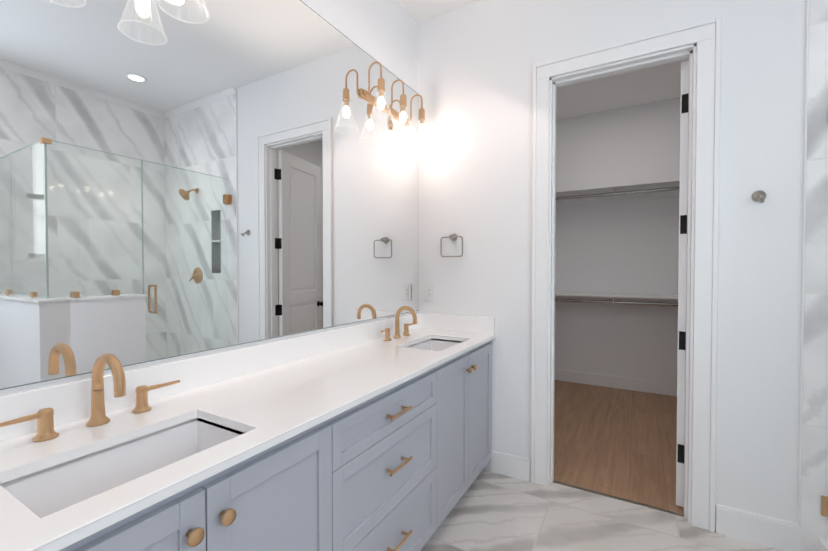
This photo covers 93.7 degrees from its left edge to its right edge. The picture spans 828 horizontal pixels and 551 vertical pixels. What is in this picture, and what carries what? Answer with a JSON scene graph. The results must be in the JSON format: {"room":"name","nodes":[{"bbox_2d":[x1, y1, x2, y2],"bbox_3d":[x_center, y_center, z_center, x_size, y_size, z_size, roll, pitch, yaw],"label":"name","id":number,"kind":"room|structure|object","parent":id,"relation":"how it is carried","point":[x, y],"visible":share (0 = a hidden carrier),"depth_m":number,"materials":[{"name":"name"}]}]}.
{"room":"bathroom","nodes":[
{"label":"bathroom","id":0,"kind":"room"},
{"bbox_2d":[0,0,415,395],"bbox_3d":[-0.643,-0.244,1.729,0.120,3.050,7.470,1,1,30],"label":"wall","id":1,"kind":"structure","parent":0,"point":[385,30],"depth_m":2.26,"materials":[{"name":"white paint"}]},
{"bbox_2d":[0,0,417,389],"bbox_3d":[-0.553,-0.500,1.753,0.005,1.536,2.330,1,1,30],"label":"mirror","id":2,"kind":"object","parent":1,"relation":"attached to","point":[228,173],"visible":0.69,"depth_m":1.35,"materials":[{"name":"silver mirror"}]},
{"bbox_2d":[157,0,209,23],"bbox_3d":[-0.855,-0.997,1.019,0.193,0.344,0.608,1,1,30],"label":"sconce","id":3,"kind":"object","parent":2,"relation":"attached to","point":[189,9],"visible":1,"depth_m":1.25,"materials":[{"name":"clear glass"}]},
{"bbox_2d":[360,61,432,148],"bbox_3d":[-0.087,-1.020,2.353,0.193,0.344,0.608,1,1,30],"label":"sconce","id":4,"kind":"object","parent":2,"relation":"attached to","point":[379,102],"visible":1,"depth_m":2.32,"materials":[{"name":"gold metal"}]},
{"bbox_2d":[0,313,419,440],"bbox_3d":[-0.544,0.336,1.765,0.020,0.108,2.328,1,1,30],"label":"backsplash","id":5,"kind":"structure","parent":1,"relation":"attached to","point":[70,401],"depth_m":1.32,"materials":[{"name":"white stone"}]},
{"bbox_2d":[555,368,676,395],"bbox_3d":[2.248,1.170,4.252,2.400,0.135,0.016,1,1,30],"label":"baseboard","id":6,"kind":"structure","parent":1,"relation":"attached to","point":[620,382],"depth_m":4.25,"materials":[{"name":"white wood"}]},
{"bbox_2d":[398,0,688,119],"bbox_3d":[0.835,-1.805,0.852,3.530,0.100,7.470,1,1,30],"label":"ceiling","id":7,"kind":"structure","parent":0,"point":[657,83],"depth_m":3.72,"materials":[{"name":"white paint"}]},
{"bbox_2d":[420,469,782,550],"bbox_3d":[0.257,1.337,-0.099,3.290,0.050,4.913,1,1,30],"label":"floor","id":8,"kind":"structure","parent":0,"point":[491,511],"depth_m":1.98,"materials":[{"name":"tile"}]},
{"bbox_2d":[40,337,494,550],"bbox_3d":[-0.296,0.849,1.637,0.586,0.866,2.317,1,1,30],"label":"bathroom vanity","id":9,"kind":"object","parent":8,"relation":"on","point":[363,437],"depth_m":1.27,"materials":[{"name":"grey"}]},
{"bbox_2d":[0,329,495,550],"bbox_3d":[-0.305,0.404,1.628,0.572,0.024,2.328,1,1,30],"label":"countertop","id":10,"kind":"structure","parent":9,"relation":"on","point":[274,402],"depth_m":1.10,"materials":[{"name":"white stone"}]},
{"bbox_2d":[0,353,179,441],"bbox_3d":[-0.813,0.304,1.028,0.162,0.196,0.412,1,1,30],"label":"faucet","id":11,"kind":"object","parent":10,"relation":"on","point":[44,417],"visible":1,"depth_m":1.03,"materials":[{"name":"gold metal"}]},
{"bbox_2d":[0,413,243,516],"bbox_3d":[-0.639,0.496,0.908,0.314,0.159,0.474,1,1,30],"label":"sink","id":12,"kind":"object","parent":10,"relation":"in","point":[47,486],"depth_m":0.97,"materials":[{"name":"white ceramic"}]},
{"bbox_2d":[381,306,416,340],"bbox_3d":[-0.055,0.281,2.346,0.162,0.196,0.412,1,1,30],"label":"faucet","id":13,"kind":"object","parent":10,"relation":"on","point":[397,325],"visible":1,"depth_m":2.35,"materials":[{"name":"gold metal"}]},
{"bbox_2d":[408,337,467,352],"bbox_3d":[0.122,0.474,2.229,0.314,0.159,0.474,1,1,30],"label":"sink","id":14,"kind":"object","parent":10,"relation":"in","point":[446,343],"depth_m":2.41,"materials":[{"name":"white ceramic"}]},
{"bbox_2d":[416,0,805,523],"bbox_3d":[1.482,-0.249,1.994,3.240,3.050,0.150,1,1,30],"label":"wall","id":15,"kind":"structure","parent":0,"point":[466,72],"depth_m":2.44,"materials":[{"name":"white paint"}]},
{"bbox_2d":[425,284,433,300],"bbox_3d":[0.111,0.119,2.725,0.072,0.116,0.008,1,1,30],"label":"electrical outlet plate","id":16,"kind":"object","parent":15,"relation":"attached to","point":[429,292],"visible":1,"depth_m":2.72,"materials":[{"name":"white plastic"}]},
{"bbox_2d":[440,234,462,256],"bbox_3d":[0.260,-0.203,2.607,0.165,0.160,0.052,1,1,30],"label":"towel ring","id":17,"kind":"object","parent":15,"relation":"attached to","point":[453,237],"visible":1,"depth_m":2.60,"materials":[{"name":"silver metal"}]},
{"bbox_2d":[420,313,494,332],"bbox_3d":[0.277,0.321,2.623,0.548,0.108,0.020,1,1,30],"label":"backsplash","id":18,"kind":"structure","parent":15,"relation":"attached to","point":[462,324],"depth_m":2.60,"materials":[{"name":"white stone"}]},
{"bbox_2d":[491,450,530,475],"bbox_3d":[0.450,1.197,2.701,0.770,0.135,0.016,1,1,30],"label":"baseboard","id":19,"kind":"structure","parent":15,"relation":"attached to","point":[501,460],"depth_m":2.44,"materials":[{"name":"white wood"}]},
{"bbox_2d":[555,179,679,305],"bbox_3d":[2.367,0.163,3.964,1.915,2.159,0.360,1,1,30],"label":"shelf unit","id":20,"kind":"object","parent":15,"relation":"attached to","point":[657,189],"visible":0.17,"depth_m":4.07,"materials":[{"name":"white wood"}]},
{"bbox_2d":[531,16,721,531],"bbox_3d":[1.145,0.003,2.202,0.900,2.539,0.170,1,1,30],"label":"door frame","id":21,"kind":"structure","parent":15,"relation":"attached to","point":[698,44],"depth_m":2.01,"materials":[{"name":"white wood"}]},
{"bbox_2d":[676,60,688,506],"bbox_3d":[1.677,0.052,2.359,0.170,2.420,0.687,1,1,41],"label":"closet door","id":22,"kind":"structure","parent":15,"relation":"in","point":[684,99],"depth_m":2.11,"materials":[{"name":"white wood"}]},
{"bbox_2d":[715,504,800,550],"bbox_3d":[1.640,1.211,1.860,0.308,0.135,0.016,1,1,30],"label":"baseboard","id":23,"kind":"structure","parent":15,"relation":"attached to","point":[783,535],"depth_m":1.85,"materials":[{"name":"white wood"}]},
{"bbox_2d":[752,191,765,202],"bbox_3d":[1.616,-0.369,1.808,0.052,0.066,0.080,1,1,30],"label":"robe hook","id":24,"kind":"object","parent":15,"relation":"attached to","point":[759,196],"visible":1,"depth_m":1.83,"materials":[{"name":"silver metal"}]},
{"bbox_2d":[798,0,827,550],"bbox_3d":[1.952,-0.203,0.804,1.278,2.998,1.491,1,1,30],"label":"shower wall tile","id":25,"kind":"structure","parent":15,"relation":"attached to","point":[813,461],"depth_m":1.74,"materials":[{"name":"stone"}]},
{"bbox_2d":[554,380,683,513],"bbox_3d":[1.674,1.280,3.256,2.400,0.050,2.317,1,1,30],"label":"floor","id":26,"kind":"structure","parent":0,"point":[617,442],"depth_m":2.93,"materials":[{"name":"brown wood"}]},
{"bbox_3d":[1.786,0.749,0.488,1.209,1.105,0.657,1,1,30],"label":"wall","id":27,"kind":"structure","parent":0,"visible":0},
{"bbox_2d":[821,495,827,516],"bbox_3d":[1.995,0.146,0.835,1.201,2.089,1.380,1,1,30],"label":"hinge","id":28,"kind":"object","parent":27,"relation":"on","point":[824,505],"visible":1,"depth_m":1.73,"materials":[{"name":"gold metal"}]}
]}

